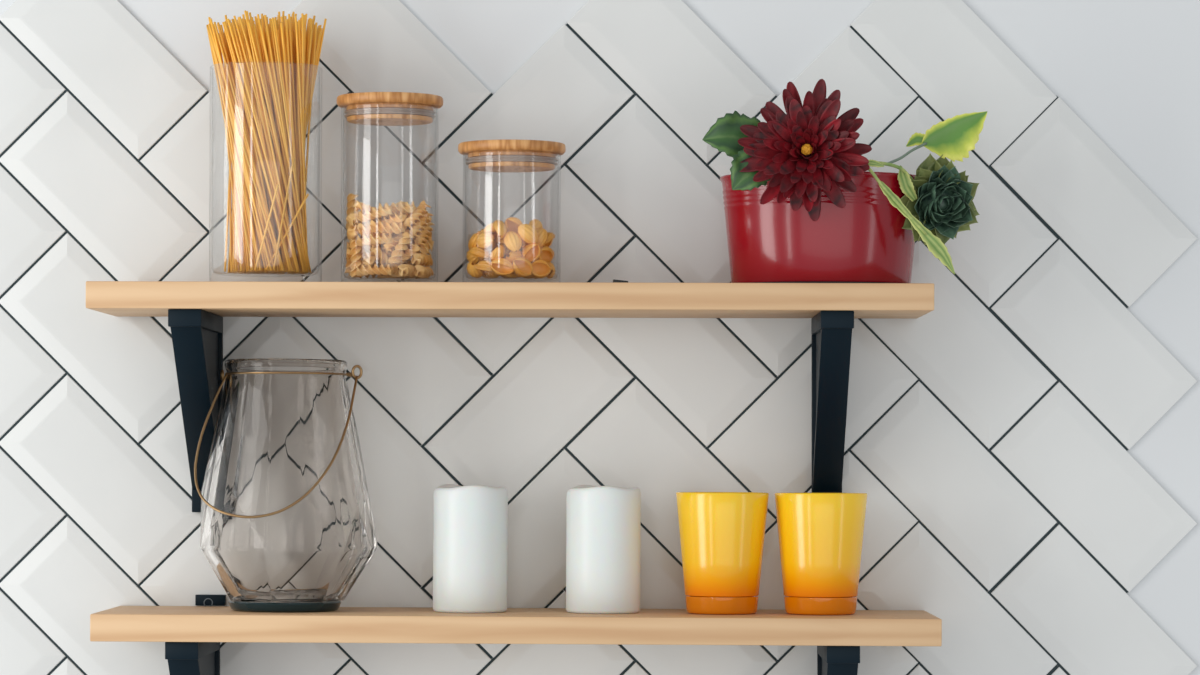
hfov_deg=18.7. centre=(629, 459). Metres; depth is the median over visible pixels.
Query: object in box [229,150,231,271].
spaghetti
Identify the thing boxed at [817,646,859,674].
shelf bracket
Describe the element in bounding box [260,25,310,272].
spaghetti
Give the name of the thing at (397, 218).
fusilli
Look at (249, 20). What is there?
spaghetti
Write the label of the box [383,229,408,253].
fusilli
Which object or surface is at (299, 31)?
spaghetti
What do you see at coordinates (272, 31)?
spaghetti
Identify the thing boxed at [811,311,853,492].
bracket
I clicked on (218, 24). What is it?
spaghetti
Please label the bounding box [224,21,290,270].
spaghetti
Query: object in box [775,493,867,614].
tumbler
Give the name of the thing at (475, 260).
shell
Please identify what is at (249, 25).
spaghetti
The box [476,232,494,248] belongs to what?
shell
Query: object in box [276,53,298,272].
spaghetti
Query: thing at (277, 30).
spaghetti
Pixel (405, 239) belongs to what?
fusilli
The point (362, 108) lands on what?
glass jar
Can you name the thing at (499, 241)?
shell
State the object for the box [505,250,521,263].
shell
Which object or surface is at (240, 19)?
spaghetti
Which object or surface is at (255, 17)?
spaghetti
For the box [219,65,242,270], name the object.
spaghetti
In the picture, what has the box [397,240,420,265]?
fusilli
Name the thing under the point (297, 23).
spaghetti
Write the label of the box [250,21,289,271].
spaghetti
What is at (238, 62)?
spaghetti
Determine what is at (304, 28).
spaghetti
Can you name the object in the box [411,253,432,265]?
fusilli
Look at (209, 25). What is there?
spaghetti
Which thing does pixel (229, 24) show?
spaghetti
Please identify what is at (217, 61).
spaghetti
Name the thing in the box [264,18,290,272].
spaghetti
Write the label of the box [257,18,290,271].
spaghetti
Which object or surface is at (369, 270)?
fusilli
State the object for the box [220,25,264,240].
spaghetti
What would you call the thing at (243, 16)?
spaghetti
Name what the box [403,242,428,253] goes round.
fusilli
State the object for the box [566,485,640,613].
pillar candle
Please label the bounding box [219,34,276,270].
spaghetti
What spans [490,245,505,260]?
shell
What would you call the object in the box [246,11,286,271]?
spaghetti
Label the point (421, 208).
fusilli
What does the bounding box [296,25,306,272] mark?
spaghetti
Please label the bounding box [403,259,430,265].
fusilli
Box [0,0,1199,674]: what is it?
wall
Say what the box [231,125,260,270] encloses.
spaghetti
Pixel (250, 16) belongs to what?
spaghetti
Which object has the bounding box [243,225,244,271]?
spaghetti
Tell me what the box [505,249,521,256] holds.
shell
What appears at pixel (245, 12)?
spaghetti
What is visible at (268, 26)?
spaghetti
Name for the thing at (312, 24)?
spaghetti
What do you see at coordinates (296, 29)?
spaghetti
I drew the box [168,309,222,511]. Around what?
shelf bracket
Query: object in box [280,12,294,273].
spaghetti
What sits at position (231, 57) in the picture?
spaghetti
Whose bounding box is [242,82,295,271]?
spaghetti
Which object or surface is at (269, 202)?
spaghetti
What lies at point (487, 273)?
shell
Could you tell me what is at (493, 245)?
shell
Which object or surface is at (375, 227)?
fusilli
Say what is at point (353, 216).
fusilli
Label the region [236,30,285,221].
spaghetti
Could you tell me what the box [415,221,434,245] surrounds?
fusilli
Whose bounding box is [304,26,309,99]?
spaghetti
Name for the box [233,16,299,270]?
spaghetti
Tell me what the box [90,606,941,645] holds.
wall shelf
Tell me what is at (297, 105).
spaghetti
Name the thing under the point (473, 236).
shell
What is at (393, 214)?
fusilli
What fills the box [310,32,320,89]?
spaghetti
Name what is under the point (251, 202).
spaghetti
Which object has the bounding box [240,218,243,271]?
spaghetti
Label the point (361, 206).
fusilli
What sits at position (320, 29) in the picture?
spaghetti
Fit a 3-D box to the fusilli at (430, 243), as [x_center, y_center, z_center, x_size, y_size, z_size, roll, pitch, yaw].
[-0.208,-0.211,3.552,0.036,0.016,0.012,0,0,-13]
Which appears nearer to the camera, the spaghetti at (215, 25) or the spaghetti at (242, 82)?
the spaghetti at (215, 25)
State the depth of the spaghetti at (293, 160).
3.52 m
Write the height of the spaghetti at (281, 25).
0.238 m
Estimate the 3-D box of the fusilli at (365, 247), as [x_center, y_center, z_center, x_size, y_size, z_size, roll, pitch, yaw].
[-0.258,-0.209,3.546,0.031,0.012,0.012,0,0,15]
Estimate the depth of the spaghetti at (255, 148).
3.52 m
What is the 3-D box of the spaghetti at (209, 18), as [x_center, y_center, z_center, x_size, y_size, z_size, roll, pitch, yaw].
[-0.387,-0.307,3.537,0.059,0.249,0.003,0,0,35]
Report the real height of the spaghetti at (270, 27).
0.236 m
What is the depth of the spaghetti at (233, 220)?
3.55 m
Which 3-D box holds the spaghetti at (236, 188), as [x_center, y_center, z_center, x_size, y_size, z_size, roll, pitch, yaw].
[-0.385,-0.302,3.565,0.003,0.240,0.059,0,0,-10]
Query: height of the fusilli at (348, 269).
0.032 m
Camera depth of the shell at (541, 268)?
3.54 m
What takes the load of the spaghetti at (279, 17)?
in the glass jar at (223, 274)
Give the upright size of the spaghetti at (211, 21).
0.245 m
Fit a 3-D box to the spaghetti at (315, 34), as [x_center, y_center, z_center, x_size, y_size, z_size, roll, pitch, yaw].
[-0.314,-0.303,3.559,0.003,0.241,0.056,0,0,-22]
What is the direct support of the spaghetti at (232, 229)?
in the glass jar at (223, 274)
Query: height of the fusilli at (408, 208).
0.012 m
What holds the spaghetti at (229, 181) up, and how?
in the glass jar at (223, 274)
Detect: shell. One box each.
[466,250,482,263]
[467,261,483,277]
[468,233,475,249]
[469,246,489,259]
[470,231,481,247]
[475,260,493,271]
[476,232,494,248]
[483,223,496,234]
[484,271,499,277]
[486,238,496,251]
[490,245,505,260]
[490,258,513,274]
[493,220,506,238]
[495,237,507,248]
[504,217,522,232]
[504,231,521,251]
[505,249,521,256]
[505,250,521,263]
[505,272,518,277]
[513,257,532,275]
[518,224,537,243]
[522,243,540,261]
[529,219,542,229]
[531,259,550,276]
[536,229,547,247]
[537,246,552,263]
[544,232,554,246]
[546,262,554,278]
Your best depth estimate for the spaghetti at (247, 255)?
3.53 m
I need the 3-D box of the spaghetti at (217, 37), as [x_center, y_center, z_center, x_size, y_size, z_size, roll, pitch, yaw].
[-0.380,-0.300,3.540,0.061,0.236,0.003,0,0,38]
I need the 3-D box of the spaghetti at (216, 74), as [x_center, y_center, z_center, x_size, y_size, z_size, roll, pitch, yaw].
[-0.388,-0.304,3.538,0.068,0.242,0.003,0,0,42]
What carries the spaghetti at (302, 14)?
in the glass jar at (223, 274)
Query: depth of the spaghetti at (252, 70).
3.52 m
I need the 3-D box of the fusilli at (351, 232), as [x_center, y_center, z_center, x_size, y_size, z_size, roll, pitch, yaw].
[-0.270,-0.220,3.552,0.012,0.016,0.037,0,0,-6]
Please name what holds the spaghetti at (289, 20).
in the glass jar at (223, 274)
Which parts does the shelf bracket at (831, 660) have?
wall plate, arm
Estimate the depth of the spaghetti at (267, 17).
3.54 m
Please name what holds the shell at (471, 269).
in the glass jar at (503, 155)
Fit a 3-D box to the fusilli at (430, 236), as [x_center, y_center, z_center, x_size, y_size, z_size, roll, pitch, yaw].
[-0.209,-0.218,3.561,0.031,0.013,0.012,0,0,-6]
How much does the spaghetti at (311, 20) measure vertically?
0.244 m
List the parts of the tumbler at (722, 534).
glass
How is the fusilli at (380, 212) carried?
in the glass jar at (362, 108)
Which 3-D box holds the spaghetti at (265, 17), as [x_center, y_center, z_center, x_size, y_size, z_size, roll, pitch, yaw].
[-0.336,-0.305,3.533,0.003,0.246,0.051,0,0,40]
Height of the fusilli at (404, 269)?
0.012 m
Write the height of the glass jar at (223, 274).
0.214 m
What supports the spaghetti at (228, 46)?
in the glass jar at (223, 274)
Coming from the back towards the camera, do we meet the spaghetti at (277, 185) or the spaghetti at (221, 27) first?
the spaghetti at (221, 27)
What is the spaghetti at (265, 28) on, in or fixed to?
in the glass jar at (223, 274)
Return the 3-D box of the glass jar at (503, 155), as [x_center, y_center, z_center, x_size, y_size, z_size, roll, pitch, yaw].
[-0.115,-0.238,3.555,0.105,0.140,0.105,0,0,32]
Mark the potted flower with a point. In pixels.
(802, 204)
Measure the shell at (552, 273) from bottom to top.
0.017 m
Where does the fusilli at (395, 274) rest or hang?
in the glass jar at (362, 108)
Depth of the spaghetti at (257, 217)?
3.53 m
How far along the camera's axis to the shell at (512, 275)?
3.54 m
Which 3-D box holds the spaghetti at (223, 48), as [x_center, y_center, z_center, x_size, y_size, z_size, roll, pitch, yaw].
[-0.378,-0.303,3.537,0.056,0.242,0.002,0,0,36]
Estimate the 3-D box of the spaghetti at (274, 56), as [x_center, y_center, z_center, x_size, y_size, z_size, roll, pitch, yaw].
[-0.336,-0.302,3.539,0.002,0.239,0.040,0,0,30]
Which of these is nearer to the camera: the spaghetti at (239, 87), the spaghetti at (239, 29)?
the spaghetti at (239, 87)
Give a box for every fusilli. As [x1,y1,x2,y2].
[344,244,351,273]
[346,193,357,229]
[346,216,360,225]
[346,249,375,260]
[347,225,358,240]
[347,238,380,250]
[348,208,377,225]
[348,274,376,277]
[350,240,361,276]
[353,200,388,219]
[355,233,393,245]
[356,223,391,236]
[356,263,393,275]
[357,204,391,222]
[359,253,374,276]
[364,221,397,237]
[367,243,385,275]
[369,220,401,233]
[369,248,397,274]
[376,210,405,224]
[377,268,402,277]
[379,201,415,213]
[382,247,393,256]
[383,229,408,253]
[388,213,409,220]
[388,232,413,267]
[397,221,406,231]
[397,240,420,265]
[398,264,415,276]
[401,231,431,240]
[403,200,430,228]
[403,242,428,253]
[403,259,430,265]
[409,212,432,237]
[410,238,433,250]
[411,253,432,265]
[414,265,433,277]
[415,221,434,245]
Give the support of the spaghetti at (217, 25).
in the glass jar at (223, 274)
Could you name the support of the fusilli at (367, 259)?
in the glass jar at (362, 108)
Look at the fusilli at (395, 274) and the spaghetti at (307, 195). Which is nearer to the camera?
the spaghetti at (307, 195)
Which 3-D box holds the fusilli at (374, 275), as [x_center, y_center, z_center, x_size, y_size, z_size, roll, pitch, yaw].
[-0.258,-0.183,3.570,0.036,0.012,0.012,0,0,-27]
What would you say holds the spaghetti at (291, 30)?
in the glass jar at (223, 274)
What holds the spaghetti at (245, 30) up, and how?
in the glass jar at (223, 274)
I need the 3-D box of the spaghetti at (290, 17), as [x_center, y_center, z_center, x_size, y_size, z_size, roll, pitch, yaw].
[-0.330,-0.306,3.550,0.002,0.247,0.042,0,0,-4]
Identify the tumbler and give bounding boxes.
[676,492,768,614]
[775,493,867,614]
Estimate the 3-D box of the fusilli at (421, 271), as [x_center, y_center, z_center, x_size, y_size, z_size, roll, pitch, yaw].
[-0.201,-0.183,3.546,0.012,0.012,0.031,0,0,15]
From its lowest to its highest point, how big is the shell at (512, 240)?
0.021 m
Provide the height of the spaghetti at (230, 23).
0.240 m
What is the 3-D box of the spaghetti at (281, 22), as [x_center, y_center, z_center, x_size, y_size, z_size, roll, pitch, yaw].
[-0.331,-0.302,3.543,0.003,0.240,0.061,0,0,7]
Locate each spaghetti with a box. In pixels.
[206,25,253,270]
[207,27,271,270]
[208,17,254,270]
[208,24,270,229]
[208,34,258,270]
[209,29,283,270]
[210,18,269,270]
[210,35,268,270]
[213,22,284,270]
[213,24,266,270]
[217,22,280,270]
[217,25,279,270]
[217,37,241,167]
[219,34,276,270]
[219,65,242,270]
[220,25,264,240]
[220,68,256,270]
[222,22,292,270]
[223,48,254,232]
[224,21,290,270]
[224,32,265,271]
[224,64,241,271]
[224,156,231,271]
[225,15,272,270]
[225,55,262,270]
[227,19,297,270]
[227,25,278,270]
[227,229,232,272]
[228,46,232,71]
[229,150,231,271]
[230,23,288,271]
[230,32,269,247]
[231,57,265,243]
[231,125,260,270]
[232,22,286,227]
[232,103,274,270]
[232,166,234,271]
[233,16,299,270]
[233,29,292,271]
[233,147,236,271]
[234,78,249,270]
[235,159,247,271]
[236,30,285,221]
[236,188,238,271]
[237,17,282,207]
[237,193,240,265]
[238,22,277,215]
[238,62,272,271]
[239,16,305,271]
[239,29,275,271]
[239,87,276,269]
[239,135,279,268]
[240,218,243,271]
[242,14,265,139]
[242,18,279,271]
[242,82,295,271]
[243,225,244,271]
[244,10,297,271]
[244,22,285,271]
[244,26,294,271]
[245,30,271,151]
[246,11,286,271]
[246,24,266,197]
[248,21,303,271]
[249,12,301,270]
[249,20,280,271]
[249,199,261,270]
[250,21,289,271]
[253,24,306,272]
[254,16,298,271]
[254,184,278,269]
[257,14,303,272]
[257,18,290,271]
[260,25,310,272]
[261,17,272,112]
[261,50,291,271]
[264,15,301,272]
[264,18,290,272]
[265,28,299,268]
[265,194,308,269]
[266,24,306,266]
[267,17,279,272]
[268,26,276,131]
[270,21,304,272]
[270,27,292,272]
[272,17,308,271]
[273,158,294,269]
[274,18,305,273]
[274,56,295,272]
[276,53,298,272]
[277,30,295,273]
[278,12,293,243]
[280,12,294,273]
[280,23,303,273]
[281,16,299,236]
[281,22,291,190]
[284,16,296,272]
[284,22,300,273]
[285,19,297,188]
[288,14,302,273]
[289,17,290,273]
[289,18,310,273]
[289,24,313,221]
[289,40,296,171]
[290,30,296,273]
[292,25,314,273]
[293,22,295,77]
[293,29,312,273]
[295,16,307,272]
[296,23,298,124]
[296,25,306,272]
[297,28,304,273]
[297,105,299,272]
[298,19,312,273]
[298,20,305,189]
[300,26,305,205]
[301,13,304,223]
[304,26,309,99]
[305,22,316,186]
[306,19,308,43]
[306,19,326,130]
[307,29,322,118]
[309,27,319,73]
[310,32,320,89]
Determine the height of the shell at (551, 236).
0.017 m
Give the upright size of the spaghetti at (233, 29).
0.240 m
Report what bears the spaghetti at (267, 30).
in the glass jar at (223, 274)
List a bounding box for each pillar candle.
[433,484,507,612]
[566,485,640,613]
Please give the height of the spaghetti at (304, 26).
0.238 m
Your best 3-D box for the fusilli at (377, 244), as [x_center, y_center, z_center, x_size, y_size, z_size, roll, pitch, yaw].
[-0.243,-0.195,3.538,0.012,0.033,0.029,0,0,34]
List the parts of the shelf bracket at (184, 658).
arm, wall plate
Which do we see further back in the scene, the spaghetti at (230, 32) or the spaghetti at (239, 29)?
the spaghetti at (239, 29)
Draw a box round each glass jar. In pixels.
[209,64,321,281]
[336,92,442,280]
[458,139,565,280]
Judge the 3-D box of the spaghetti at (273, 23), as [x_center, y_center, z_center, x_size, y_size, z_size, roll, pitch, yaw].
[-0.328,-0.304,3.526,0.002,0.242,0.060,0,0,31]
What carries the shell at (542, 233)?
in the glass jar at (503, 155)
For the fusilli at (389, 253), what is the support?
in the glass jar at (362, 108)
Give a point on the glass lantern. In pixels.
(287, 523)
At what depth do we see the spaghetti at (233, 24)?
3.52 m
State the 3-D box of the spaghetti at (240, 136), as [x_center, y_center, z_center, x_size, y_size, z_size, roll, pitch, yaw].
[-0.356,-0.248,3.518,0.042,0.130,0.003,0,0,-19]
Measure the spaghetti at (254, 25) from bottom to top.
0.237 m
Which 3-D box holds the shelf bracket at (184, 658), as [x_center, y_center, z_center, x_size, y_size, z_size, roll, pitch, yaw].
[-0.422,0.251,3.553,0.036,0.233,0.193,0,0,0]
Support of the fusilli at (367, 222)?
in the glass jar at (362, 108)
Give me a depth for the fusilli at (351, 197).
3.56 m
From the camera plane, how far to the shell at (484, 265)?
3.52 m
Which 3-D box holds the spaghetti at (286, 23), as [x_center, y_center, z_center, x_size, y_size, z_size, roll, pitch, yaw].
[-0.326,-0.303,3.535,0.003,0.241,0.054,0,0,12]
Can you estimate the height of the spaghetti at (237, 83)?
0.248 m
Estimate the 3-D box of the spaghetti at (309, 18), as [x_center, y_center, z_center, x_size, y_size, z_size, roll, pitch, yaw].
[-0.322,-0.305,3.559,0.002,0.246,0.049,0,0,-29]
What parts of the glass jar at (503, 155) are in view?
lid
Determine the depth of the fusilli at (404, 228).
3.53 m
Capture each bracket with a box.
[165,595,225,674]
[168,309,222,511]
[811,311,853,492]
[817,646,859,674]
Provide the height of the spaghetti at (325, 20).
0.248 m
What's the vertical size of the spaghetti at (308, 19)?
0.247 m
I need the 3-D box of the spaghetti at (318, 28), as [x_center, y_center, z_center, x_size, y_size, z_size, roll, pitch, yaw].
[-0.326,-0.302,3.570,0.064,0.239,0.002,0,0,41]
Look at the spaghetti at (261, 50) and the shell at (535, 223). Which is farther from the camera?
the shell at (535, 223)
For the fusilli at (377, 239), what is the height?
0.013 m
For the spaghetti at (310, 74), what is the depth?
3.55 m
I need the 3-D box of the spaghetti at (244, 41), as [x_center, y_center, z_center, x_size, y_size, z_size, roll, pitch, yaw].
[-0.350,-0.305,3.531,0.060,0.245,0.003,0,0,-20]
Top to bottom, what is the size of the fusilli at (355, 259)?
0.036 m
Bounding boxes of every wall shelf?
[86,281,933,318]
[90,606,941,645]
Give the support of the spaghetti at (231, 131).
in the glass jar at (223, 274)
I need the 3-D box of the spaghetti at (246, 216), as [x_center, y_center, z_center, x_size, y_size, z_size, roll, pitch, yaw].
[-0.383,-0.300,3.547,0.002,0.237,0.071,0,0,-41]
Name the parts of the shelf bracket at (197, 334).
arm, wall plate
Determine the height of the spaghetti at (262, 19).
0.245 m
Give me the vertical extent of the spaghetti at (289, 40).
0.238 m
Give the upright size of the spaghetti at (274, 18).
0.243 m
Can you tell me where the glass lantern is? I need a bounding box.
[194,359,376,611]
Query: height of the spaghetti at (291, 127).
0.245 m
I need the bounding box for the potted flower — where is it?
[702,79,986,282]
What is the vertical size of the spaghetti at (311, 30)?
0.234 m
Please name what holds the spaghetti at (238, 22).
in the glass jar at (223, 274)
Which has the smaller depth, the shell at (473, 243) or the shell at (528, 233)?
the shell at (528, 233)
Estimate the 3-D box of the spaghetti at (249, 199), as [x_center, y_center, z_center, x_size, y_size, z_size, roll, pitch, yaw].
[-0.381,-0.302,3.541,0.067,0.239,0.003,0,0,41]
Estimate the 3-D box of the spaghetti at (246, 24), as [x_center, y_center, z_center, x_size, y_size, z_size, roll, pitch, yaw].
[-0.359,-0.306,3.539,0.028,0.246,0.003,0,0,5]
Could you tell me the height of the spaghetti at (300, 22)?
0.243 m
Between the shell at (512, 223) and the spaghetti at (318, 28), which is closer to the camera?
the shell at (512, 223)
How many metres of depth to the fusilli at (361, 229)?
3.53 m
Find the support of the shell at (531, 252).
in the glass jar at (503, 155)
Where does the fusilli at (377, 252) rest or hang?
in the glass jar at (362, 108)
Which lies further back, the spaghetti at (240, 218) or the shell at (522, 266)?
the spaghetti at (240, 218)
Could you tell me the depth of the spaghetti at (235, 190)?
3.54 m
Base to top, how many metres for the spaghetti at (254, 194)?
0.234 m
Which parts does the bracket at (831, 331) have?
wall plate, arm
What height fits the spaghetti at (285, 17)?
0.246 m
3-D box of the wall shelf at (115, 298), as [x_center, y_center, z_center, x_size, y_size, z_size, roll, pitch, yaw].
[-0.114,-0.155,3.550,0.802,0.027,0.200,0,0,0]
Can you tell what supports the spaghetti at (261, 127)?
in the glass jar at (223, 274)
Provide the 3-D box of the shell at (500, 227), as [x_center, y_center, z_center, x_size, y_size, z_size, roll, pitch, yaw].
[-0.125,-0.222,3.522,0.013,0.019,0.020,0,0,11]
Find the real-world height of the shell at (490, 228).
0.012 m
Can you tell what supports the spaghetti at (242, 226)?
in the glass jar at (223, 274)
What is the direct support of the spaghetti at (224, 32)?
in the glass jar at (223, 274)
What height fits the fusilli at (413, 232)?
0.028 m
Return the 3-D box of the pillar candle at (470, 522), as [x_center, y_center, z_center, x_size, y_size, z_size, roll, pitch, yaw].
[-0.155,0.086,3.550,0.073,0.124,0.072,0,0,-3]
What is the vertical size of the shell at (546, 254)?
0.018 m
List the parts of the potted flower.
flower, pot, stem, stem, stem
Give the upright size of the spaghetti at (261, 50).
0.244 m
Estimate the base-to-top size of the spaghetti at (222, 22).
0.240 m
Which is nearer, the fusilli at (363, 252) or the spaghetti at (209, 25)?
the spaghetti at (209, 25)
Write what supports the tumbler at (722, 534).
on the wall shelf at (120, 623)
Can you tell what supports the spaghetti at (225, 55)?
in the glass jar at (223, 274)
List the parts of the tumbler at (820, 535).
glass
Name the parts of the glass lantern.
wire handle, glass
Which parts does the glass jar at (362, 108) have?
lid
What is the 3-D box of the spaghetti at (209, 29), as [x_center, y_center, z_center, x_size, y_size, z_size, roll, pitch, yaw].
[-0.371,-0.301,3.530,0.078,0.239,0.002,0,0,15]
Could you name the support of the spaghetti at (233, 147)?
in the glass jar at (223, 274)
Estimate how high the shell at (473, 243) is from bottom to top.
0.018 m
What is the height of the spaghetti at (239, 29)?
0.245 m
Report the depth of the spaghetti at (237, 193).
3.55 m
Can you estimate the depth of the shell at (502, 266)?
3.52 m
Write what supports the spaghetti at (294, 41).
in the glass jar at (223, 274)
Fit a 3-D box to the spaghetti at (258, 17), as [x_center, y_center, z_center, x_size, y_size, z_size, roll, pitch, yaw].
[-0.337,-0.305,3.530,0.004,0.246,0.064,0,0,40]
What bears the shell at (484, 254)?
in the glass jar at (503, 155)
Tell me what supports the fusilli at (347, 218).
in the glass jar at (362, 108)

